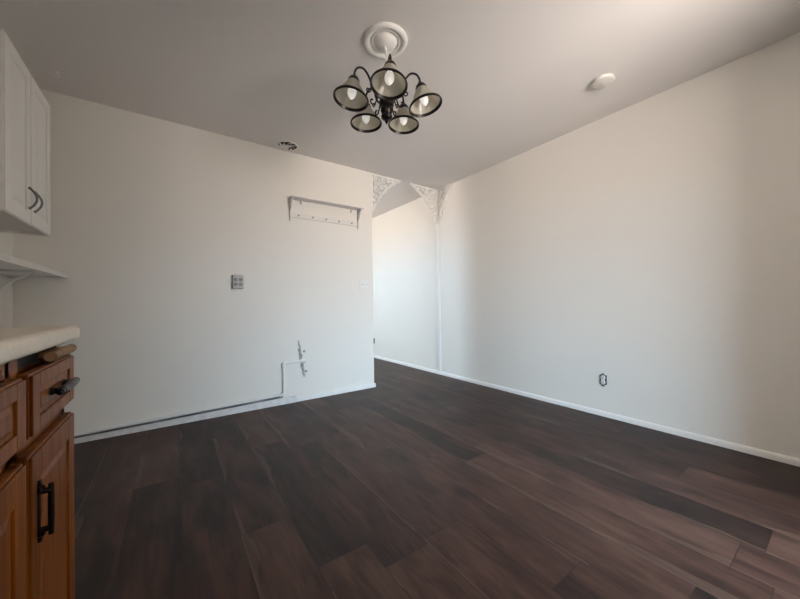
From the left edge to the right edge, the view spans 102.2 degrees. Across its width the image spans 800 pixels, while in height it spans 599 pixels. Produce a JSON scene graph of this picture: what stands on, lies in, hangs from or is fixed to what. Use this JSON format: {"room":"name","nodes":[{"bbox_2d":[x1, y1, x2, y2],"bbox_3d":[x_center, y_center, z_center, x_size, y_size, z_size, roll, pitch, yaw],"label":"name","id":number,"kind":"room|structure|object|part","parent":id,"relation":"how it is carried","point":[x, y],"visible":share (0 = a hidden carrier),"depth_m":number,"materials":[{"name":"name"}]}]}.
{"room":"dining room","nodes":[
{"label":"dining room","id":0,"kind":"room"},
{"bbox_2d":[0,232,12,327],"bbox_3d":[-1.098,-0.258,-0.060,0.120,2.500,5.348,0,-1,-35],"label":"wall","id":1,"kind":"structure","parent":0,"point":[6,294],"depth_m":2.08,"materials":[{"name":"white paint"}]},
{"bbox_2d":[0,29,50,235],"bbox_3d":[-1.856,-0.705,1.431,0.364,0.718,0.592,0,-1,-35],"label":"upper cabinet","id":2,"kind":"object","parent":1,"relation":"attached to","point":[24,109],"visible":1,"depth_m":1.44,"materials":[{"name":"white paint"}]},
{"bbox_3d":[-1.656,-0.708,1.389,0.024,0.718,0.293,0,-1,-35],"label":"door","id":3,"kind":"part","parent":2,"relation":"part of","materials":[{"name":"white paint"}]},
{"bbox_3d":[-1.696,-0.466,1.492,0.035,0.108,0.012,0,-1,-35],"label":"handle","id":4,"kind":"part","parent":2,"relation":"part of","materials":[{"name":"grey metal"}]},
{"bbox_3d":[-1.827,-0.703,1.632,0.024,0.718,0.297,0,-1,-35],"label":"door","id":5,"kind":"part","parent":2,"relation":"part of","materials":[{"name":"white paint"}]},
{"bbox_3d":[-1.737,-0.465,1.550,0.035,0.108,0.012,0,-1,-35],"label":"handle","id":6,"kind":"part","parent":2,"relation":"part of","materials":[{"name":"grey metal"}]},
{"bbox_2d":[0,253,67,289],"bbox_3d":[-1.898,-0.082,1.411,0.266,0.238,1.992,0,-1,-35],"label":"wall shelf","id":7,"kind":"object","parent":1,"relation":"attached to","point":[9,265],"visible":1,"depth_m":1.80,"materials":[{"name":"white paint"}]},
{"bbox_2d":[12,88,373,432],"bbox_3d":[-1.538,-0.223,2.976,2.904,2.500,0.120,0,-1,-35],"label":"wall partition","id":8,"kind":"structure","parent":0,"point":[153,220],"depth_m":2.73,"materials":[{"name":"white paint"}]},
{"bbox_2d":[74,396,282,438],"bbox_3d":[-1.858,0.972,2.649,1.750,0.052,0.006,0,-1,-35],"label":"trim","id":9,"kind":"structure","parent":8,"relation":"attached to","point":[243,404],"depth_m":2.66,"materials":[{"name":"white wood"}]},
{"bbox_2d":[74,359,305,436],"bbox_3d":[-1.754,0.793,2.706,1.948,0.374,0.037,0,-1,-35],"label":"pipe","id":10,"kind":"object","parent":8,"relation":"attached to","point":[284,363],"visible":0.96,"depth_m":2.72,"materials":[{"name":"white metal"}]},
{"bbox_2d":[74,383,375,443],"bbox_3d":[-1.461,0.993,2.996,2.798,0.066,0.136,0,-1,-35],"label":"baseboard","id":11,"kind":"structure","parent":8,"relation":"attached to","point":[291,399],"depth_m":2.83,"materials":[{"name":"white paint"}]},
{"bbox_2d":[232,275,243,288],"bbox_3d":[-1.468,-0.159,2.924,0.090,0.125,0.043,0,-1,-35],"label":"box","id":12,"kind":"object","parent":8,"relation":"attached to","point":[237,280],"visible":1,"depth_m":2.91,"materials":[{"name":"grey plastic"}]},
{"bbox_2d":[298,340,304,376],"bbox_3d":[-0.996,0.602,3.264,0.082,0.380,0.008,0,-1,-35],"label":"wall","id":13,"kind":"structure","parent":8,"relation":"attached to","point":[299,348],"depth_m":3.26,"materials":[{"name":"grey paint"}]},
{"bbox_2d":[289,195,363,228],"bbox_3d":[-0.754,-0.902,3.408,0.797,0.228,0.099,0,-1,-35],"label":"wall rack","id":14,"kind":"object","parent":8,"relation":"attached to","point":[291,198],"visible":1,"depth_m":3.39,"materials":[{"name":"white paint"}]},
{"bbox_3d":[-0.786,-0.846,3.433,0.745,0.044,0.018,0,-1,-35],"label":"peg rail","id":15,"kind":"part","parent":14,"relation":"part of","materials":[{"name":"white paint"}]},
{"bbox_2d":[289,195,363,209],"bbox_3d":[-0.755,-1.011,3.409,0.797,0.010,0.099,0,-1,-35],"label":"shelf","id":16,"kind":"object","parent":14,"relation":"attached to","point":[300,199],"depth_m":3.37,"materials":[{"name":"white paint"}]},
{"bbox_2d":[360,280,367,289],"bbox_3d":[-0.407,-0.166,3.688,0.112,0.105,0.018,0,-1,-35],"label":"light switch","id":17,"kind":"object","parent":8,"relation":"attached to","point":[363,283],"visible":1,"depth_m":3.69,"materials":[{"name":"white plastic"}]},
{"bbox_2d":[371,173,400,213],"bbox_3d":[-0.161,-1.247,3.907,0.430,0.469,0.020,0,-1,-35],"label":"bracket","id":18,"kind":"object","parent":8,"relation":"attached to","point":[374,179],"visible":1,"depth_m":3.84,"materials":[{"name":"white paint"}]},
{"bbox_2d":[0,0,799,217],"bbox_3d":[-0.417,-1.545,2.384,4.068,0.100,8.514,0,-1,-35],"label":"ceiling","id":19,"kind":"structure","parent":0,"point":[512,78],"depth_m":2.02,"materials":[{"name":"white paint"}]},
{"bbox_2d":[277,140,297,150],"bbox_3d":[-1.078,-1.468,3.097,0.198,0.022,0.198,0,-1,-35],"label":"ceiling vent","id":20,"kind":"object","parent":19,"relation":"in","point":[283,144],"visible":1,"depth_m":3.08,"materials":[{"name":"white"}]},
{"bbox_2d":[364,22,407,58],"bbox_3d":[-0.083,-1.495,1.874,0.254,0.019,0.254,0,-1,-35],"label":"ceiling medallion","id":21,"kind":"object","parent":19,"relation":"attached to","point":[372,31],"visible":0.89,"depth_m":1.84,"materials":[{"name":"white paint"}]},
{"bbox_2d":[333,32,441,133],"bbox_3d":[-0.096,-1.255,1.870,0.587,0.490,0.557,0,-1,-42],"label":"chandelier","id":22,"kind":"object","parent":21,"relation":"hanging from","point":[388,84],"visible":1,"depth_m":1.84,"materials":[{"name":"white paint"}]},
{"bbox_3d":[-0.268,-1.148,1.769,0.183,0.118,0.185,0,-1,-35],"label":"lamp shade","id":23,"kind":"part","parent":22,"relation":"part of","materials":[{"name":"clear glass"}]},
{"bbox_3d":[-0.263,-1.147,1.772,0.050,0.100,0.050,0,-1,-35],"label":"bulb","id":24,"kind":"part","parent":22,"relation":"part of","materials":[{"name":"white glass"}]},
{"bbox_3d":[-0.187,-1.228,1.814,0.158,0.141,0.011,-1,-1,-28],"label":"arm","id":25,"kind":"part","parent":22,"relation":"part of","materials":[{"name":"brown metal"}]},
{"bbox_3d":[-0.211,-1.149,2.007,0.185,0.106,0.185,0,-1,-35],"label":"lamp shade","id":26,"kind":"part","parent":22,"relation":"part of","materials":[{"name":"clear glass"}]},
{"bbox_3d":[-0.212,-1.145,2.008,0.049,0.101,0.049,0,-1,-35],"label":"bulb","id":27,"kind":"part","parent":22,"relation":"part of","materials":[{"name":"white glass"}]},
{"bbox_3d":[-0.082,-1.395,1.873,0.015,0.136,0.015,-1,-1,10],"label":"chain","id":28,"kind":"part","parent":22,"relation":"part of","materials":[{"name":"white paint"}]},
{"bbox_3d":[-0.058,-1.151,1.659,0.183,0.120,0.184,0,-1,-35],"label":"lamp shade","id":29,"kind":"part","parent":22,"relation":"part of","materials":[{"name":"clear glass"}]},
{"bbox_3d":[-0.055,-1.151,1.664,0.049,0.100,0.049,0,-1,-35],"label":"bulb","id":30,"kind":"part","parent":22,"relation":"part of","materials":[{"name":"white glass"}]},
{"bbox_3d":[0.022,-1.152,2.033,0.184,0.106,0.184,0,-1,-35],"label":"lamp shade","id":31,"kind":"part","parent":22,"relation":"part of","materials":[{"name":"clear glass"}]},
{"bbox_3d":[0.023,-1.148,2.034,0.050,0.101,0.050,0,-1,-35],"label":"bulb","id":32,"kind":"part","parent":22,"relation":"part of","materials":[{"name":"white glass"}]},
{"bbox_3d":[0.041,-1.231,1.855,0.158,0.141,0.011,-1,-1,8],"label":"arm","id":33,"kind":"part","parent":22,"relation":"part of","materials":[{"name":"brown metal"}]},
{"bbox_3d":[0.136,-1.154,1.842,0.050,0.099,0.050,0,-1,-35],"label":"bulb","id":34,"kind":"part","parent":22,"relation":"part of","materials":[{"name":"white glass"}]},
{"bbox_3d":[0.144,-1.152,1.841,0.182,0.125,0.183,0,-1,-35],"label":"lamp shade","id":35,"kind":"part","parent":22,"relation":"part of","materials":[{"name":"clear glass"}]},
{"bbox_2d":[591,74,614,89],"bbox_3d":[1.407,-1.506,2.237,0.142,0.032,0.142,0,-1,-35],"label":"smoke detector","id":36,"kind":"object","parent":19,"relation":"attached to","point":[603,81],"visible":1,"depth_m":2.22,"materials":[{"name":"white plastic"}]},
{"bbox_2d":[74,358,799,598],"bbox_3d":[-0.380,1.055,2.359,4.068,0.100,8.514,0,-1,-35],"label":"floor","id":37,"kind":"structure","parent":0,"point":[417,483],"depth_m":1.54,"materials":[{"name":"brown wood"}]},
{"bbox_2d":[0,344,79,598],"bbox_3d":[-0.747,0.544,0.156,0.689,0.889,1.294,0,-1,-35],"label":"base cabinet","id":38,"kind":"object","parent":37,"relation":"on","point":[37,520],"visible":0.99,"depth_m":0.63,"materials":[{"name":"brown wood"}]},
{"bbox_3d":[-0.411,0.192,0.196,0.022,0.121,0.921,0,-1,-35],"label":"drawer","id":39,"kind":"part","parent":38,"relation":"part of","materials":[{"name":"brown wood"}]},
{"bbox_3d":[-0.560,0.585,0.411,0.022,0.597,0.386,0,-1,-35],"label":"door","id":40,"kind":"part","parent":38,"relation":"part of","materials":[{"name":"brown wood"}]},
{"bbox_2d":[0,325,79,364],"bbox_3d":[-0.772,0.080,0.161,0.662,0.038,1.316,0,-1,-35],"label":"countertop","id":41,"kind":"structure","parent":38,"relation":"on","point":[15,342],"depth_m":0.62,"materials":[{"name":"beige laminate"}]},
{"bbox_3d":[-0.783,0.202,0.723,0.022,0.121,0.315,0,-1,-35],"label":"drawer","id":42,"kind":"part","parent":38,"relation":"part of","materials":[{"name":"brown wood"}]},
{"bbox_3d":[-0.776,0.591,0.717,0.022,0.597,0.321,0,-1,-35],"label":"door","id":43,"kind":"part","parent":38,"relation":"part of","materials":[{"name":"brown wood"}]},
{"bbox_3d":[-0.689,0.408,0.626,0.028,0.119,0.014,0,-1,-35],"label":"handle","id":44,"kind":"part","parent":38,"relation":"part of","materials":[{"name":"black metal"}]},
{"bbox_3d":[-0.765,0.198,0.741,0.028,0.019,0.155,0,-1,-35],"label":"handle","id":45,"kind":"part","parent":38,"relation":"part of","materials":[{"name":"black metal"}]},
{"bbox_2d":[372,32,799,458],"bbox_3d":[1.214,-0.257,3.510,0.120,2.500,8.514,0,-1,-35],"label":"wall","id":46,"kind":"structure","parent":0,"point":[651,245],"depth_m":2.48,"materials":[{"name":"white paint"}]},
{"bbox_2d":[410,183,436,223],"bbox_3d":[0.315,-1.251,4.243,0.450,0.469,0.020,0,-1,-35],"label":"bracket","id":47,"kind":"object","parent":46,"relation":"attached to","point":[434,191],"visible":1,"depth_m":4.30,"materials":[{"name":"white paint"}]},
{"bbox_2d":[436,189,441,371],"bbox_3d":[0.525,-0.260,4.364,0.020,2.458,0.052,0,-1,-35],"label":"trim","id":48,"kind":"structure","parent":46,"relation":"attached to","point":[438,218],"depth_m":4.35,"materials":[{"name":"white paint"}]},
{"bbox_2d":[439,183,453,218],"bbox_3d":[0.608,-1.290,4.235,0.020,0.399,0.260,0,-1,-35],"label":"bracket","id":49,"kind":"object","parent":46,"relation":"attached to","point":[443,194],"visible":1,"depth_m":4.28,"materials":[{"name":"white paint"}]},
{"bbox_2d":[374,355,799,466],"bbox_3d":[1.175,0.973,3.459,0.016,0.042,8.274,0,-1,-35],"label":"baseboard","id":50,"kind":"structure","parent":46,"relation":"attached to","point":[714,441],"depth_m":2.50,"materials":[{"name":"white paint"}]},
{"bbox_2d":[600,373,606,385],"bbox_3d":[1.703,0.674,2.709,0.016,0.108,0.054,0,-1,-35],"label":"wall outlet","id":51,"kind":"object","parent":46,"relation":"attached to","point":[603,378],"visible":1,"depth_m":2.70,"materials":[{"name":"grey plastic"}]}
]}

